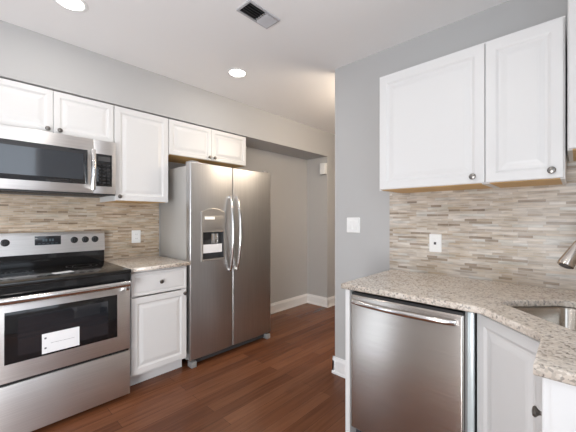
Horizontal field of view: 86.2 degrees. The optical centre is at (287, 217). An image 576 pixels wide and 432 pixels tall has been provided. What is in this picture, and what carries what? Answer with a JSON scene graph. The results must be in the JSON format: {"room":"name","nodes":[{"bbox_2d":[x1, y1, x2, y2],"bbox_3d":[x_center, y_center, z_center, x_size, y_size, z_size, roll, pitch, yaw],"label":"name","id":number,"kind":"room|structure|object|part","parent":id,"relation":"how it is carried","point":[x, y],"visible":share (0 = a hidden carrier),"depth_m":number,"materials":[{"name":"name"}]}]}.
{"room":"kitchen","nodes":[
{"label":"kitchen","id":0,"kind":"room"},
{"bbox_2d":[0,147,306,303],"bbox_3d":[-1.057,0.025,3.324,0.128,2.510,7.200,0,0,43],"label":"wall","id":1,"kind":"structure","parent":0,"point":[18,213],"depth_m":2.97,"materials":[{"name":"tile"}]},
{"bbox_2d":[0,78,113,142],"bbox_3d":[-1.734,-0.727,2.231,0.396,0.300,0.758,0,0,43],"label":"upper cabinet","id":2,"kind":"object","parent":1,"relation":"attached to","point":[22,105],"visible":0.91,"depth_m":2.11,"materials":[{"name":"white paint"}]},
{"bbox_3d":[-1.747,-0.728,1.983,0.019,0.297,0.376,0,0,43],"label":"door","id":3,"kind":"part","parent":2,"relation":"part of","materials":[{"name":"white paint"}]},
{"bbox_2d":[0,124,114,197],"bbox_3d":[-1.696,-0.371,2.198,0.478,0.404,0.742,0,0,43],"label":"microwave","id":4,"kind":"object","parent":2,"relation":"attached to","point":[32,162],"visible":1,"depth_m":2.08,"materials":[{"name":"grey metal"}]},
{"bbox_3d":[-1.399,-0.347,2.213,0.064,0.291,0.032,0,0,43],"label":"handle","id":5,"kind":"part","parent":4,"relation":"part of","materials":[{"name":"silver metal"}]},
{"bbox_3d":[-1.488,-0.728,2.259,0.019,0.297,0.376,0,0,43],"label":"door","id":6,"kind":"part","parent":2,"relation":"part of","materials":[{"name":"white paint"}]},
{"bbox_2d":[100,105,167,203],"bbox_3d":[-1.324,-0.506,2.668,0.396,0.742,0.435,0,0,43],"label":"upper cabinet","id":7,"kind":"object","parent":1,"relation":"attached to","point":[140,138],"visible":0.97,"depth_m":2.54,"materials":[{"name":"white paint"}]},
{"bbox_3d":[-1.339,-0.142,2.682,0.342,0.013,0.403,0,0,43],"label":"panel","id":8,"kind":"part","parent":7,"relation":"part of","materials":[{"name":"brown wood"}]},
{"bbox_2d":[132,230,140,242],"bbox_3d":[-1.405,0.172,2.853,0.009,0.118,0.079,0,0,43],"label":"wall outlet","id":9,"kind":"object","parent":1,"relation":"attached to","point":[136,234],"visible":1,"depth_m":2.85,"materials":[{"name":"white plastic"}]},
{"bbox_2d":[168,119,245,167],"bbox_3d":[-0.876,-0.720,3.145,0.396,0.315,0.868,0,0,43],"label":"upper cabinet","id":10,"kind":"object","parent":1,"relation":"attached to","point":[186,141],"visible":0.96,"depth_m":3.00,"materials":[{"name":"white paint"}]},
{"bbox_3d":[-0.908,-0.721,2.877,0.019,0.311,0.432,0,0,43],"label":"door","id":11,"kind":"part","parent":10,"relation":"part of","materials":[{"name":"white paint"}]},
{"bbox_3d":[-0.891,-0.570,3.159,0.342,0.013,0.836,0,0,43],"label":"panel","id":12,"kind":"part","parent":10,"relation":"part of","materials":[{"name":"brown wood"}]},
{"bbox_3d":[-0.611,-0.721,3.193,0.019,0.311,0.432,0,0,43],"label":"door","id":13,"kind":"part","parent":10,"relation":"part of","materials":[{"name":"white paint"}]},
{"bbox_2d":[270,294,307,313],"bbox_3d":[-0.150,1.212,4.192,0.022,0.135,1.307,0,0,43],"label":"baseboard","id":14,"kind":"structure","parent":1,"relation":"attached to","point":[292,302],"depth_m":4.34,"materials":[{"name":"white paint"}]},
{"bbox_2d":[0,20,334,159],"bbox_3d":[-0.878,-1.058,3.157,0.378,0.345,7.000,0,0,43],"label":"soffit","id":15,"kind":"structure","parent":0,"point":[29,57],"depth_m":2.53,"materials":[{"name":"grey paint"}]},
{"bbox_2d":[31,303,344,431],"bbox_3d":[0.282,1.310,2.067,3.800,0.060,7.200,0,0,43],"label":"floor","id":16,"kind":"structure","parent":0,"point":[285,381],"depth_m":2.25,"materials":[{"name":"brown wood"}]},
{"bbox_2d":[0,231,130,431],"bbox_3d":[-1.597,0.695,2.125,0.728,1.170,0.766,0,0,43],"label":"electric range","id":17,"kind":"object","parent":16,"relation":"on","point":[65,337],"visible":1,"depth_m":1.96,"materials":[{"name":"grey metal"}]},
{"bbox_3d":[-1.967,0.174,2.142,0.027,0.050,0.050,0,0,43],"label":"control knob","id":18,"kind":"part","parent":17,"relation":"part of","materials":[{"name":"black plastic"}]},
{"bbox_3d":[-1.816,0.316,2.331,0.024,0.096,0.752,0,0,43],"label":"backguard glass","id":19,"kind":"part","parent":17,"relation":"part of","materials":[{"name":"black glass"}]},
{"bbox_2d":[52,271,73,273],"bbox_3d":[-1.501,0.362,2.055,0.057,0.003,0.111,0,0,29],"label":"leaflet","id":20,"kind":"object","parent":17,"relation":"on","point":[62,271],"visible":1,"depth_m":2.04,"materials":[{"name":"white paper"}]},
{"bbox_3d":[-1.402,1.098,1.942,0.042,0.308,0.752,0,0,43],"label":"storage drawer","id":21,"kind":"part","parent":17,"relation":"part of","materials":[{"name":"silver metal"}]},
{"bbox_3d":[-1.402,0.705,1.942,0.042,0.446,0.752,0,0,43],"label":"oven door","id":22,"kind":"part","parent":17,"relation":"part of","materials":[{"name":"silver metal"}]},
{"bbox_3d":[-1.405,0.436,1.945,0.048,0.088,0.756,0,0,43],"label":"rail","id":23,"kind":"part","parent":17,"relation":"part of","materials":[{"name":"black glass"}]},
{"bbox_3d":[-1.360,0.471,1.903,0.077,0.068,0.718,0,0,43],"label":"handle","id":24,"kind":"part","parent":17,"relation":"part of","materials":[{"name":"silver metal"}]},
{"bbox_2d":[0,261,130,288],"bbox_3d":[-1.601,0.378,2.129,0.612,0.028,0.766,0,0,43],"label":"cooktop","id":25,"kind":"object","parent":17,"relation":"in","point":[37,275],"depth_m":2.06,"materials":[{"name":"black glass"}]},
{"bbox_3d":[-1.689,0.174,2.438,0.027,0.050,0.050,0,0,43],"label":"control knob","id":26,"kind":"part","parent":17,"relation":"part of","materials":[{"name":"black plastic"}]},
{"bbox_3d":[-1.637,0.174,2.492,0.027,0.050,0.050,0,0,43],"label":"control knob","id":27,"kind":"part","parent":17,"relation":"part of","materials":[{"name":"black plastic"}]},
{"bbox_3d":[-1.590,0.174,2.543,0.027,0.050,0.050,0,0,43],"label":"control knob","id":28,"kind":"part","parent":17,"relation":"part of","materials":[{"name":"black plastic"}]},
{"bbox_2d":[129,266,186,385],"bbox_3d":[-1.209,0.838,2.619,0.630,0.884,0.452,0,0,43],"label":"base cabinet","id":29,"kind":"object","parent":16,"relation":"on","point":[157,296],"visible":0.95,"depth_m":2.42,"materials":[{"name":"white paint"}]},
{"bbox_2d":[104,256,190,271],"bbox_3d":[-1.204,0.380,2.613,0.629,0.030,0.476,0,0,43],"label":"countertop","id":30,"kind":"structure","parent":29,"relation":"on","point":[137,264],"depth_m":2.53,"materials":[{"name":"stone"}]},
{"bbox_3d":[-1.008,0.498,2.429,0.019,0.176,0.440,0,0,43],"label":"drawer","id":31,"kind":"part","parent":29,"relation":"part of","materials":[{"name":"white paint"}]},
{"bbox_2d":[160,160,269,367],"bbox_3d":[-0.691,0.393,3.124,0.672,1.775,0.942,0,0,43],"label":"refrigerator","id":32,"kind":"object","parent":16,"relation":"on","point":[215,218],"visible":0.99,"depth_m":2.85,"materials":[{"name":"grey metal"}]},
{"bbox_3d":[-0.699,0.366,2.787,0.072,1.692,0.439,0,0,43],"label":"freezer door","id":33,"kind":"part","parent":32,"relation":"part of","materials":[{"name":"silver metal"}]},
{"bbox_3d":[-0.664,0.043,2.760,0.004,0.125,0.206,0,0,43],"label":"dispenser panel","id":34,"kind":"part","parent":32,"relation":"part of","materials":[{"name":"grey"}]},
{"bbox_3d":[-0.526,0.145,2.870,0.084,0.706,0.032,0,0,43],"label":"handle","id":35,"kind":"part","parent":32,"relation":"part of","materials":[{"name":"silver metal"}]},
{"bbox_3d":[-0.466,0.145,2.935,0.084,0.706,0.032,0,0,43],"label":"handle","id":36,"kind":"part","parent":32,"relation":"part of","materials":[{"name":"silver metal"}]},
{"bbox_3d":[-0.374,0.366,3.132,0.072,1.692,0.497,0,0,43],"label":"fridge door","id":37,"kind":"part","parent":32,"relation":"part of","materials":[{"name":"silver metal"}]},
{"bbox_2d":[345,289,355,431],"bbox_3d":[0.552,0.838,1.956,0.027,0.884,0.640,0,0,43],"label":"end panel","id":38,"kind":"object","parent":16,"relation":"on","point":[348,428],"visible":0.08,"depth_m":1.72,"materials":[{"name":"white paint"}]},
{"bbox_2d":[351,291,476,431],"bbox_3d":[0.750,0.844,1.706,0.594,0.872,0.660,0,0,43],"label":"dishwasher","id":39,"kind":"object","parent":16,"relation":"on","point":[414,364],"visible":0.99,"depth_m":1.48,"materials":[{"name":"grey metal"}]},
{"bbox_3d":[0.530,0.455,1.502,0.520,0.026,0.062,0,0,43],"label":"handle","id":40,"kind":"part","parent":39,"relation":"part of","materials":[{"name":"silver metal"}]},
{"bbox_2d":[477,313,541,431],"bbox_3d":[1.048,0.838,1.148,0.453,0.884,1.190,0,0,-2],"label":"base cabinet","id":41,"kind":"object","parent":16,"relation":"on","point":[508,389],"visible":0.59,"depth_m":1.17,"materials":[{"name":"white paint"}]},
{"bbox_2d":[341,269,575,385],"bbox_3d":[0.914,0.380,1.268,1.526,0.030,1.132,0,0,43],"label":"countertop","id":42,"kind":"structure","parent":41,"relation":"on","point":[555,359],"depth_m":1.38,"materials":[{"name":"stone"}]},
{"bbox_2d":[513,306,575,330],"bbox_3d":[1.093,0.495,1.155,0.365,0.198,0.455,0,0,-2],"label":"sink","id":43,"kind":"object","parent":42,"relation":"in","point":[565,317],"visible":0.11,"depth_m":1.36,"materials":[{"name":"metal"}]},
{"bbox_2d":[557,241,575,268],"bbox_3d":[1.233,0.199,1.166,0.355,0.332,0.140,0,0,-6],"label":"faucet","id":44,"kind":"object","parent":42,"relation":"on","point":[567,260],"visible":1,"depth_m":1.18,"materials":[{"name":"silver metal"}]},
{"bbox_2d":[532,377,575,431],"bbox_3d":[0.957,0.838,0.672,0.664,0.884,0.286,0,0,43],"label":"base cabinet","id":45,"kind":"object","parent":16,"relation":"on","point":[558,413],"visible":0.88,"depth_m":0.76,"materials":[{"name":"white paint"}]},
{"bbox_3d":[0.710,0.552,0.873,0.030,0.030,0.031,0,0,43],"label":"knob","id":46,"kind":"part","parent":45,"relation":"part of","materials":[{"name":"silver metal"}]},
{"bbox_3d":[0.743,0.492,0.873,0.019,0.187,0.278,0,0,43],"label":"drawer","id":47,"kind":"part","parent":45,"relation":"part of","materials":[{"name":"white paint"}]},
{"bbox_2d":[0,0,508,134],"bbox_3d":[0.282,-1.260,2.067,3.800,0.060,7.200,0,0,43],"label":"ceiling","id":48,"kind":"structure","parent":0,"point":[291,64],"depth_m":2.09,"materials":[{"name":"white paint"}]},
{"bbox_2d":[53,0,88,12],"bbox_3d":[-1.240,-1.228,1.754,0.176,0.005,0.176,0,0,43],"label":"recessed light","id":49,"kind":"object","parent":48,"relation":"in","point":[80,6],"visible":1,"depth_m":1.78,"materials":[{"name":"white plastic"}]},
{"bbox_2d":[227,68,247,77],"bbox_3d":[-0.429,-1.228,2.611,0.176,0.005,0.176,0,0,43],"label":"recessed light","id":50,"kind":"object","parent":48,"relation":"in","point":[233,72],"visible":1,"depth_m":2.60,"materials":[{"name":"white plastic"}]},
{"bbox_2d":[236,0,279,28],"bbox_3d":[-0.177,-1.222,1.861,0.124,0.017,0.244,0,0,43],"label":"ceiling vent","id":51,"kind":"object","parent":48,"relation":"in","point":[250,9],"visible":1,"depth_m":1.85,"materials":[{"name":"silver metal"}]},
{"bbox_2d":[307,156,334,297],"bbox_3d":[0.633,0.198,4.766,0.378,2.165,0.600,0,0,43],"label":"wall","id":52,"kind":"structure","parent":0,"point":[320,188],"depth_m":4.53,"materials":[{"name":"grey paint"}]},
{"bbox_2d":[307,294,326,307],"bbox_3d":[0.433,1.212,4.527,0.374,0.135,0.022,0,0,43],"label":"baseboard","id":53,"kind":"structure","parent":52,"relation":"attached to","point":[312,299],"depth_m":4.52,"materials":[{"name":"white paint"}]},
{"bbox_2d":[320,163,326,174],"bbox_3d":[0.509,-0.707,4.439,0.100,0.167,0.045,0,0,43],"label":"box","id":54,"kind":"object","parent":52,"relation":"attached to","point":[323,166],"visible":1,"depth_m":4.41,"materials":[{"name":"white plastic"}]},
{"bbox_2d":[327,296,334,307],"bbox_3d":[0.772,1.212,4.621,0.022,0.135,0.620,0,0,43],"label":"baseboard","id":55,"kind":"structure","parent":52,"relation":"attached to","point":[330,300],"depth_m":4.45,"materials":[{"name":"white paint"}]},
{"bbox_2d":[335,0,575,359],"bbox_3d":[1.168,0.025,1.895,2.032,2.510,0.128,0,0,43],"label":"wall","id":56,"kind":"structure","parent":0,"point":[515,235],"depth_m":1.99,"materials":[{"name":"paint"}]},
{"bbox_2d":[332,356,344,377],"bbox_3d":[0.560,1.212,2.374,0.523,0.135,0.022,0,0,43],"label":"baseboard","id":57,"kind":"structure","parent":56,"relation":"attached to","point":[339,364],"depth_m":2.50,"materials":[{"name":"white paint"}]},
{"bbox_2d":[347,217,359,232],"bbox_3d":[0.513,0.056,2.427,0.118,0.120,0.010,0,0,43],"label":"light switch","id":58,"kind":"object","parent":56,"relation":"attached to","point":[353,223],"visible":1,"depth_m":2.42,"materials":[{"name":"white plastic"}]},
{"bbox_2d":[429,234,441,252],"bbox_3d":[0.955,0.163,1.999,0.076,0.118,0.012,0,0,43],"label":"wall outlet","id":59,"kind":"object","parent":56,"relation":"attached to","point":[435,240],"visible":1,"depth_m":2.00,"materials":[{"name":"white plastic"}]},
{"bbox_2d":[432,238,437,248],"bbox_3d":[0.955,0.163,1.998,0.034,0.068,0.004,0,0,43],"label":"receptacle","id":60,"kind":"object","parent":59,"relation":"attached to","point":[434,240],"depth_m":2.00,"materials":[{"name":"white plastic"}]},
{"bbox_2d":[380,42,494,193],"bbox_3d":[0.877,-0.529,1.845,0.573,0.715,0.358,0,0,43],"label":"upper cabinet","id":61,"kind":"object","parent":56,"relation":"attached to","point":[432,113],"visible":0.96,"depth_m":1.70,"materials":[{"name":"white paint"}]},
{"bbox_3d":[0.891,-0.179,1.860,0.541,0.013,0.304,0,0,43],"label":"panel","id":62,"kind":"part","parent":61,"relation":"part of","materials":[{"name":"brown wood"}]},
{"bbox_3d":[0.937,-0.210,1.563,0.031,0.030,0.030,0,0,43],"label":"knob","id":63,"kind":"part","parent":61,"relation":"part of","materials":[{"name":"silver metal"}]},
{"bbox_2d":[485,16,566,187],"bbox_3d":[1.195,-0.529,1.546,0.298,0.715,0.358,0,0,43],"label":"upper cabinet","id":64,"kind":"object","parent":56,"relation":"attached to","point":[526,69],"visible":1,"depth_m":1.43,"materials":[{"name":"white paint"}]},
{"bbox_3d":[1.210,-0.179,1.561,0.266,0.013,0.304,0,0,43],"label":"panel","id":65,"kind":"part","parent":64,"relation":"part of","materials":[{"name":"brown wood"}]},
{"bbox_3d":[1.159,-0.210,1.354,0.031,0.030,0.030,0,0,43],"label":"knob","id":66,"kind":"part","parent":64,"relation":"part of","materials":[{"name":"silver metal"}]},
{"bbox_2d":[568,0,575,160],"bbox_3d":[1.510,-0.677,1.221,0.590,0.780,0.401,0,0,43],"label":"upper cabinet","id":67,"kind":"object","parent":56,"relation":"attached to","point":[571,3],"visible":1,"depth_m":1.29,"materials":[{"name":"white paint"}]},
{"bbox_3d":[1.524,-0.294,1.236,0.558,0.013,0.347,0,0,43],"label":"panel","id":68,"kind":"part","parent":67,"relation":"part of","materials":[{"name":"brown wood"}]}
]}

